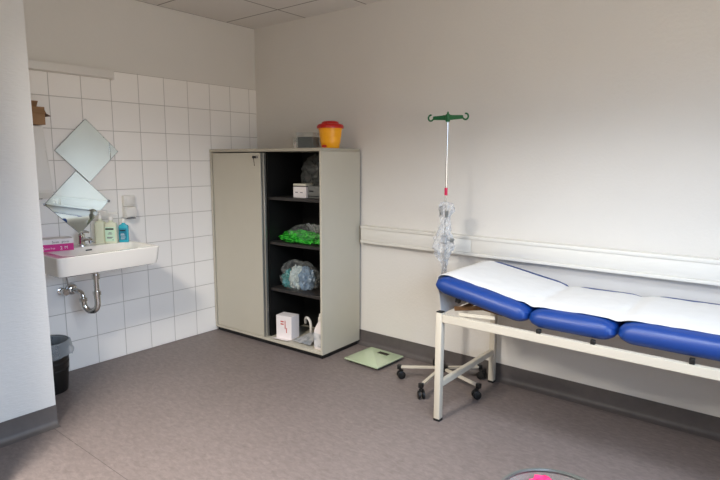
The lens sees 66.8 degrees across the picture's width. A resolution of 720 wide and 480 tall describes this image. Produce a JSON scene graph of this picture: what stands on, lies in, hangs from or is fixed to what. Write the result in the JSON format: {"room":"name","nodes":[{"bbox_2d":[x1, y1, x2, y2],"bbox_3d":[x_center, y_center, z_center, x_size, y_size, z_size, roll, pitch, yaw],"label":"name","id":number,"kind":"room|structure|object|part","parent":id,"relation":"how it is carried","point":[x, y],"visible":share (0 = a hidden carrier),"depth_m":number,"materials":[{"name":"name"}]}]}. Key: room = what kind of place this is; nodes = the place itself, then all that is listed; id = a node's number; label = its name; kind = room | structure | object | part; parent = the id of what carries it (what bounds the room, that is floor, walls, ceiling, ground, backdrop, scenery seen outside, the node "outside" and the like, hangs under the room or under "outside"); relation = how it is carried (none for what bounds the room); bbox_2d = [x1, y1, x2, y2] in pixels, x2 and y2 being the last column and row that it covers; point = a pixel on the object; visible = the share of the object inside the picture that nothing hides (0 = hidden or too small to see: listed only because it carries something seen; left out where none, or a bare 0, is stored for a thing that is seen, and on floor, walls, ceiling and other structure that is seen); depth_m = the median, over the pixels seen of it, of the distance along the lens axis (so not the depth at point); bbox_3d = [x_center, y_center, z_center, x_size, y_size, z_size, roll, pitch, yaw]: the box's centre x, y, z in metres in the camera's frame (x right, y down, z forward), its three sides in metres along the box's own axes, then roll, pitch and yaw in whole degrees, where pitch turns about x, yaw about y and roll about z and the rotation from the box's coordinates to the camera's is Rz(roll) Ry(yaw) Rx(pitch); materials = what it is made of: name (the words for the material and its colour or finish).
{"room":"examination room","nodes":[
{"label":"examination room","id":0,"kind":"room"},
{"bbox_2d":[0,0,55,422],"bbox_3d":[-2.756,-0.132,1.909,0.720,2.500,2.740,7,10,38],"label":"wall partition","id":1,"kind":"structure","parent":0,"point":[26,366],"depth_m":2.70,"materials":[{"name":"white paint"}]},
{"bbox_2d":[0,405,60,447],"bbox_3d":[-2.397,1.074,1.922,0.044,0.110,2.539,7,10,38],"label":"baseboard","id":2,"kind":"structure","parent":1,"relation":"attached to","point":[20,428],"depth_m":2.80,"materials":[{"name":"grey plastic"}]},
{"bbox_2d":[23,0,255,89],"bbox_3d":[-2.473,-0.288,2.990,0.200,2.500,4.800,7,10,38],"label":"wall","id":3,"kind":"structure","parent":0,"point":[129,36],"depth_m":3.83,"materials":[{"name":"white paint"}]},
{"bbox_2d":[33,126,52,198],"bbox_3d":[-2.022,-0.463,3.261,0.125,0.447,0.290,7,10,38],"label":"paper towel dispenser","id":4,"kind":"object","parent":3,"relation":"attached to","point":[45,187],"visible":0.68,"depth_m":3.30,"materials":[{"name":"white plastic"}]},
{"bbox_2d":[31,100,49,124],"bbox_3d":[-1.979,-0.761,3.237,0.158,0.146,0.253,7,10,38],"label":"cardboard box","id":5,"kind":"object","parent":4,"relation":"on","point":[39,114],"visible":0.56,"depth_m":3.27,"materials":[{"name":"brown cardboard"}]},
{"bbox_2d":[57,278,69,295],"bbox_3d":[-1.918,0.261,3.534,0.084,0.198,0.060,7,10,38],"label":"angle valve","id":6,"kind":"object","parent":3,"relation":"attached to","point":[65,292],"visible":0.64,"depth_m":3.53,"materials":[{"name":"silver metal"}]},
{"bbox_3d":[-1.905,0.339,3.526,0.039,0.047,0.048,7,10,38],"label":"valve knob","id":7,"kind":"part","parent":6,"relation":"part of","materials":[{"name":"silver metal"}]},
{"bbox_2d":[28,59,113,79],"bbox_3d":[-1.900,-1.065,3.370,0.072,0.059,0.791,7,10,38],"label":"trim","id":8,"kind":"structure","parent":3,"relation":"attached to","point":[36,65],"depth_m":3.42,"materials":[{"name":"white paint"}]},
{"bbox_2d":[43,171,109,232],"bbox_3d":[-1.857,-0.246,3.595,0.011,0.416,0.426,7,10,38],"label":"square mirror","id":9,"kind":"object","parent":3,"relation":"attached to","point":[76,202],"visible":0.98,"depth_m":3.59,"materials":[{"name":"grey mirror"}]},
{"bbox_2d":[54,119,117,181],"bbox_3d":[-1.802,-0.590,3.608,0.005,0.416,0.416,7,10,38],"label":"square mirror","id":10,"kind":"object","parent":3,"relation":"attached to","point":[85,149],"visible":1,"depth_m":3.60,"materials":[{"name":"grey mirror"}]},
{"bbox_2d":[43,239,158,277],"bbox_3d":[-1.692,0.111,3.477,0.480,0.124,0.640,7,10,38],"label":"washbasin","id":11,"kind":"object","parent":3,"relation":"attached to","point":[91,258],"visible":0.85,"depth_m":3.36,"materials":[{"name":"white ceramic"}]},
{"bbox_2d":[42,236,73,251],"bbox_3d":[-1.892,0.027,3.358,0.215,0.074,0.106,-6,10,-37],"label":"glove box","id":12,"kind":"object","parent":11,"relation":"on","point":[51,244],"visible":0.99,"depth_m":3.34,"materials":[{"name":"pink"}]},
{"bbox_2d":[65,273,100,313],"bbox_3d":[-1.803,0.321,3.553,0.270,0.313,0.086,4,9,27],"label":"trap","id":13,"kind":"object","parent":11,"relation":"attached to","point":[72,288],"visible":0.94,"depth_m":3.52,"materials":[{"name":"silver metal"}]},
{"bbox_2d":[78,230,92,245],"bbox_3d":[-1.774,-0.011,3.529,0.161,0.101,0.050,5,9,29],"label":"tap","id":14,"kind":"object","parent":11,"relation":"on","point":[81,236],"visible":1,"depth_m":3.53,"materials":[{"name":"silver metal"}]},
{"bbox_3d":[-1.761,-0.002,3.514,0.113,0.039,0.026,6,10,35],"label":"spout","id":15,"kind":"part","parent":14,"relation":"part of","materials":[{"name":"silver metal"}]},
{"bbox_2d":[94,210,106,242],"bbox_3d":[-1.737,-0.090,3.666,0.084,0.218,0.048,0,8,-3],"label":"soap bottle","id":16,"kind":"object","parent":11,"relation":"on","point":[98,225],"visible":0.98,"depth_m":3.65,"materials":[{"name":"beige plastic"}]},
{"bbox_2d":[104,212,117,242],"bbox_3d":[-1.663,-0.082,3.657,0.088,0.206,0.052,-1,8,-5],"label":"soap bottle","id":17,"kind":"object","parent":11,"relation":"on","point":[111,228],"visible":1,"depth_m":3.64,"materials":[{"name":"beige plastic"}]},
{"bbox_2d":[118,219,128,241],"bbox_3d":[-1.608,-0.066,3.712,0.062,0.158,0.040,-1,8,-5],"label":"bottle","id":18,"kind":"object","parent":11,"relation":"on","point":[123,228],"visible":1,"depth_m":3.70,"materials":[{"name":"teal plastic"}]},
{"bbox_2d":[122,195,135,218],"bbox_3d":[-1.627,-0.233,3.852,0.056,0.164,0.082,7,10,38],"label":"wall socket","id":19,"kind":"object","parent":3,"relation":"attached to","point":[128,201],"visible":1,"depth_m":3.83,"materials":[{"name":"white plastic"}]},
{"bbox_2d":[122,195,134,206],"bbox_3d":[-1.635,-0.277,3.852,0.036,0.077,0.082,7,10,38],"label":"switch","id":20,"kind":"object","parent":19,"relation":"attached to","point":[127,200],"depth_m":3.83,"materials":[{"name":"white plastic"}]},
{"bbox_2d":[29,70,256,370],"bbox_3d":[-1.538,-0.183,4.022,0.006,2.003,2.058,7,10,38],"label":"wall tiles","id":21,"kind":"object","parent":3,"relation":"attached to","point":[162,130],"depth_m":3.98,"materials":[{"name":"white tile"}]},
{"bbox_2d":[137,0,382,28],"bbox_3d":[-0.538,-1.367,1.407,4.980,0.100,5.000,7,10,38],"label":"ceiling","id":22,"kind":"structure","parent":0,"point":[253,14],"depth_m":3.98,"materials":[{"name":"white paint"}]},
{"bbox_2d":[0,329,719,479],"bbox_3d":[-0.546,1.207,1.779,4.980,0.100,5.000,7,10,38],"label":"floor","id":23,"kind":"structure","parent":0,"point":[216,404],"depth_m":2.87,"materials":[{"name":"grey laminate"}]},
{"bbox_2d":[50,335,73,394],"bbox_3d":[-1.901,0.767,3.331,0.294,0.316,0.292,7,10,38],"label":"waste bin","id":24,"kind":"object","parent":23,"relation":"on","point":[62,346],"visible":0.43,"depth_m":3.29,"materials":[{"name":"black plastic"}]},
{"bbox_2d":[209,148,359,358],"bbox_3d":[-0.612,0.042,4.278,1.170,1.488,0.473,6,10,36],"label":"cabinet","id":25,"kind":"object","parent":23,"relation":"on","point":[254,203],"visible":0.98,"depth_m":4.17,"materials":[{"name":"beige laminate"}]},
{"bbox_3d":[-1.064,-0.015,4.630,0.018,1.434,0.440,6,10,36],"label":"panel","id":26,"kind":"part","parent":25,"relation":"part of","materials":[{"name":"beige laminate"}]},
{"bbox_3d":[-0.954,0.028,4.294,0.546,1.407,0.016,6,10,36],"label":"sliding door","id":27,"kind":"part","parent":25,"relation":"part of","materials":[{"name":"beige laminate"}]},
{"bbox_3d":[-0.936,0.026,4.305,0.554,1.407,0.016,6,10,36],"label":"sliding door","id":28,"kind":"part","parent":25,"relation":"part of","materials":[{"name":"beige laminate"}]},
{"bbox_3d":[-0.607,0.737,4.388,1.133,0.018,0.430,6,10,36],"label":"panel","id":29,"kind":"part","parent":25,"relation":"part of","materials":[{"name":"beige laminate"}]},
{"bbox_3d":[-0.601,-0.685,4.184,1.170,0.022,0.443,6,10,36],"label":"panel","id":30,"kind":"part","parent":25,"relation":"part of","materials":[{"name":"beige laminate"}]},
{"bbox_2d":[274,312,298,340],"bbox_3d":[-0.571,0.665,4.188,0.144,0.180,0.155,5,9,29],"label":"carton","id":31,"kind":"object","parent":25,"relation":"on","point":[287,324],"visible":1,"depth_m":4.17,"materials":[{"name":"white cardboard"}]},
{"bbox_3d":[-0.474,0.011,4.461,1.133,1.434,0.008,6,10,36],"label":"panel","id":32,"kind":"part","parent":25,"relation":"part of","materials":[{"name":"black laminate"}]},
{"bbox_2d":[269,195,319,202],"bbox_3d":[-0.352,-0.311,4.085,0.546,0.022,0.369,6,10,36],"label":"shelf","id":33,"kind":"object","parent":25,"relation":"attached to","point":[272,198],"depth_m":4.02,"materials":[{"name":"grey"}]},
{"bbox_2d":[270,240,319,250],"bbox_3d":[-0.353,0.024,4.133,0.546,0.022,0.369,6,10,36],"label":"shelf","id":34,"kind":"object","parent":25,"relation":"attached to","point":[273,243],"depth_m":4.02,"materials":[{"name":"grey"}]},
{"bbox_2d":[271,281,319,299],"bbox_3d":[-0.354,0.378,4.184,0.546,0.022,0.369,6,10,36],"label":"shelf","id":35,"kind":"object","parent":25,"relation":"attached to","point":[314,293],"depth_m":4.10,"materials":[{"name":"grey"}]},
{"bbox_2d":[281,265,315,289],"bbox_3d":[-0.458,0.258,4.159,0.382,0.221,0.215,7,10,38],"label":"clear plastic bag","id":36,"kind":"object","parent":25,"relation":"on","point":[299,277],"visible":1,"depth_m":4.09,"materials":[{"name":"teal plastic"}]},
{"bbox_2d":[278,223,319,244],"bbox_3d":[-0.407,-0.058,4.099,0.519,0.148,0.243,6,10,36],"label":"clear plastic bag","id":37,"kind":"object","parent":25,"relation":"on","point":[298,236],"visible":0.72,"depth_m":4.03,"materials":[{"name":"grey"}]},
{"bbox_2d":[292,332,313,344],"bbox_3d":[-0.405,0.719,4.090,0.190,0.090,0.110,7,10,38],"label":"plastic bag","id":38,"kind":"object","parent":25,"relation":"on","point":[308,338],"visible":0.81,"depth_m":4.08,"materials":[{"name":"white plastic"}]},
{"bbox_2d":[293,183,313,197],"bbox_3d":[-0.416,-0.364,4.015,0.124,0.102,0.091,6,10,35],"label":"box","id":39,"kind":"object","parent":25,"relation":"on","point":[300,190],"visible":0.95,"depth_m":3.98,"materials":[{"name":"white cardboard"}]},
{"bbox_3d":[-0.415,-0.407,4.009,0.124,0.015,0.090,6,10,35],"label":"carton lid","id":40,"kind":"part","parent":39,"relation":"part of","materials":[{"name":"beige cardboard"}]},
{"bbox_2d":[304,316,311,332],"bbox_3d":[-0.400,0.666,4.205,0.047,0.168,0.146,-5,10,-33],"label":"tube","id":41,"kind":"object","parent":25,"relation":"on","point":[306,318],"visible":0.81,"depth_m":4.15,"materials":[{"name":"white plastic"}]},
{"bbox_2d":[298,137,318,147],"bbox_3d":[-0.377,-0.724,3.975,0.148,0.114,0.118,4,9,24],"label":"storage box","id":42,"kind":"object","parent":25,"relation":"on","point":[303,142],"visible":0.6,"depth_m":3.94,"materials":[{"name":"grey plastic"}]},
{"bbox_2d":[301,154,318,185],"bbox_3d":[-0.319,-0.493,4.133,0.341,0.325,0.151,7,10,38],"label":"bag","id":43,"kind":"object","parent":25,"relation":"on","point":[310,168],"visible":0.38,"depth_m":4.09,"materials":[{"name":"grey"}]},
{"bbox_2d":[308,185,319,198],"bbox_3d":[-0.269,-0.345,3.938,0.190,0.088,0.121,7,11,40],"label":"box","id":44,"kind":"object","parent":25,"relation":"on","point":[313,191],"visible":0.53,"depth_m":3.91,"materials":[{"name":"grey cardboard"}]},
{"bbox_2d":[314,314,320,349],"bbox_3d":[-0.288,0.660,3.948,0.082,0.262,0.059,7,10,38],"label":"spray bottle","id":45,"kind":"object","parent":25,"relation":"on","point":[317,331],"visible":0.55,"depth_m":3.93,"materials":[{"name":"white plastic"}]},
{"bbox_2d":[317,121,343,147],"bbox_3d":[-0.210,-0.745,3.860,0.192,0.190,0.192,7,10,38],"label":"sharps container","id":46,"kind":"object","parent":25,"relation":"on","point":[330,132],"visible":0.95,"depth_m":3.80,"materials":[{"name":"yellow plastic"}]},
{"bbox_3d":[-0.210,-0.813,3.850,0.192,0.052,0.192,7,10,38],"label":"lid","id":47,"kind":"part","parent":46,"relation":"part of","materials":[{"name":"red plastic"}]},
{"bbox_3d":[-0.140,0.086,3.950,0.018,1.434,0.440,6,10,36],"label":"panel","id":48,"kind":"part","parent":25,"relation":"part of","materials":[{"name":"beige laminate"}]},
{"bbox_2d":[344,347,402,369],"bbox_3d":[0.100,0.841,3.870,0.302,0.028,0.302,7,11,40],"label":"bathroom scale","id":49,"kind":"object","parent":23,"relation":"on","point":[372,357],"visible":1,"depth_m":3.85,"materials":[{"name":"green glass"}]},
{"bbox_2d":[397,112,485,399],"bbox_3d":[0.519,0.079,3.329,0.585,1.693,0.570,7,10,38],"label":"stand","id":50,"kind":"object","parent":23,"relation":"on","point":[481,374],"visible":0.78,"depth_m":3.32,"materials":[{"name":"silver metal"}]},
{"bbox_3d":[0.377,0.818,3.509,0.231,0.034,0.022,2,9,15],"label":"arm","id":51,"kind":"part","parent":50,"relation":"part of"},
{"bbox_3d":[0.435,0.841,3.351,0.022,0.034,0.231,6,10,34],"label":"arm","id":52,"kind":"part","parent":50,"relation":"part of"},
{"bbox_2d":[432,202,454,273],"bbox_3d":[0.515,0.004,3.359,0.144,0.475,0.118,7,10,38],"label":"bag","id":53,"kind":"object","parent":50,"relation":"hanging from","point":[440,208],"visible":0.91,"depth_m":3.33,"materials":[{"name":"white"}]},
{"bbox_3d":[0.619,0.841,3.349,0.022,0.034,0.254,-7,11,-39],"label":"arm","id":54,"kind":"part","parent":50,"relation":"part of"},
{"bbox_3d":[0.659,0.818,3.511,0.231,0.034,0.022,-2,9,-16],"label":"arm","id":55,"kind":"part","parent":50,"relation":"part of"},
{"bbox_2d":[502,468,586,479],"bbox_3d":[0.645,1.002,1.823,0.376,0.298,0.376,7,10,38],"label":"basket","id":56,"kind":"object","parent":23,"relation":"on","point":[526,470],"visible":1,"depth_m":1.96,"materials":[{"name":"grey plastic"}]},
{"bbox_2d":[529,475,551,479],"bbox_3d":[0.647,0.897,1.928,0.122,0.116,0.104,7,10,38],"label":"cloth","id":57,"kind":"object","parent":56,"relation":"in","point":[536,477],"visible":1,"depth_m":1.94,"materials":[{"name":"pink fabric"}]},
{"bbox_2d":[433,261,719,421],"bbox_3d":[1.361,0.640,2.616,1.944,0.793,0.710,7,10,38],"label":"couch","id":58,"kind":"object","parent":23,"relation":"on","point":[670,339],"visible":0.64,"depth_m":2.51,"materials":[{"name":"blue leather"}]},
{"bbox_3d":[0.427,0.678,2.941,0.036,0.595,0.036,7,10,38],"label":"leg","id":59,"kind":"part","parent":58,"relation":"part of","materials":[{"name":"white metal"}]},
{"bbox_3d":[0.595,0.389,2.787,0.201,0.034,0.006,7,10,38],"label":"release lever","id":60,"kind":"part","parent":58,"relation":"part of","materials":[{"name":"white metal"}]},
{"bbox_3d":[0.846,0.604,3.461,0.036,0.595,0.036,7,10,38],"label":"leg","id":61,"kind":"part","parent":58,"relation":"part of","materials":[{"name":"white metal"}]},
{"bbox_2d":[437,261,719,334],"bbox_3d":[1.303,0.345,2.591,1.854,0.226,0.533,7,10,38],"label":"paper sheet","id":62,"kind":"object","parent":58,"relation":"on","point":[531,289],"visible":0.98,"depth_m":2.71,"materials":[{"name":"white paper"}]},
{"bbox_2d":[254,0,719,416],"bbox_3d":[0.955,-0.344,3.450,4.980,2.500,0.200,7,10,38],"label":"wall","id":63,"kind":"structure","parent":0,"point":[593,123],"depth_m":3.28,"materials":[{"name":"white paint"}]},
{"bbox_2d":[357,329,719,441],"bbox_3d":[0.878,0.852,3.523,4.569,0.110,0.044,7,10,38],"label":"baseboard","id":64,"kind":"structure","parent":63,"relation":"attached to","point":[707,426],"depth_m":3.23,"materials":[{"name":"grey plastic"}]},
{"bbox_2d":[360,225,719,285],"bbox_3d":[1.336,0.109,3.033,3.383,0.128,0.068,7,10,38],"label":"duct","id":65,"kind":"object","parent":63,"relation":"attached to","point":[692,269],"visible":1,"depth_m":3.14,"materials":[{"name":"white"}]}
]}

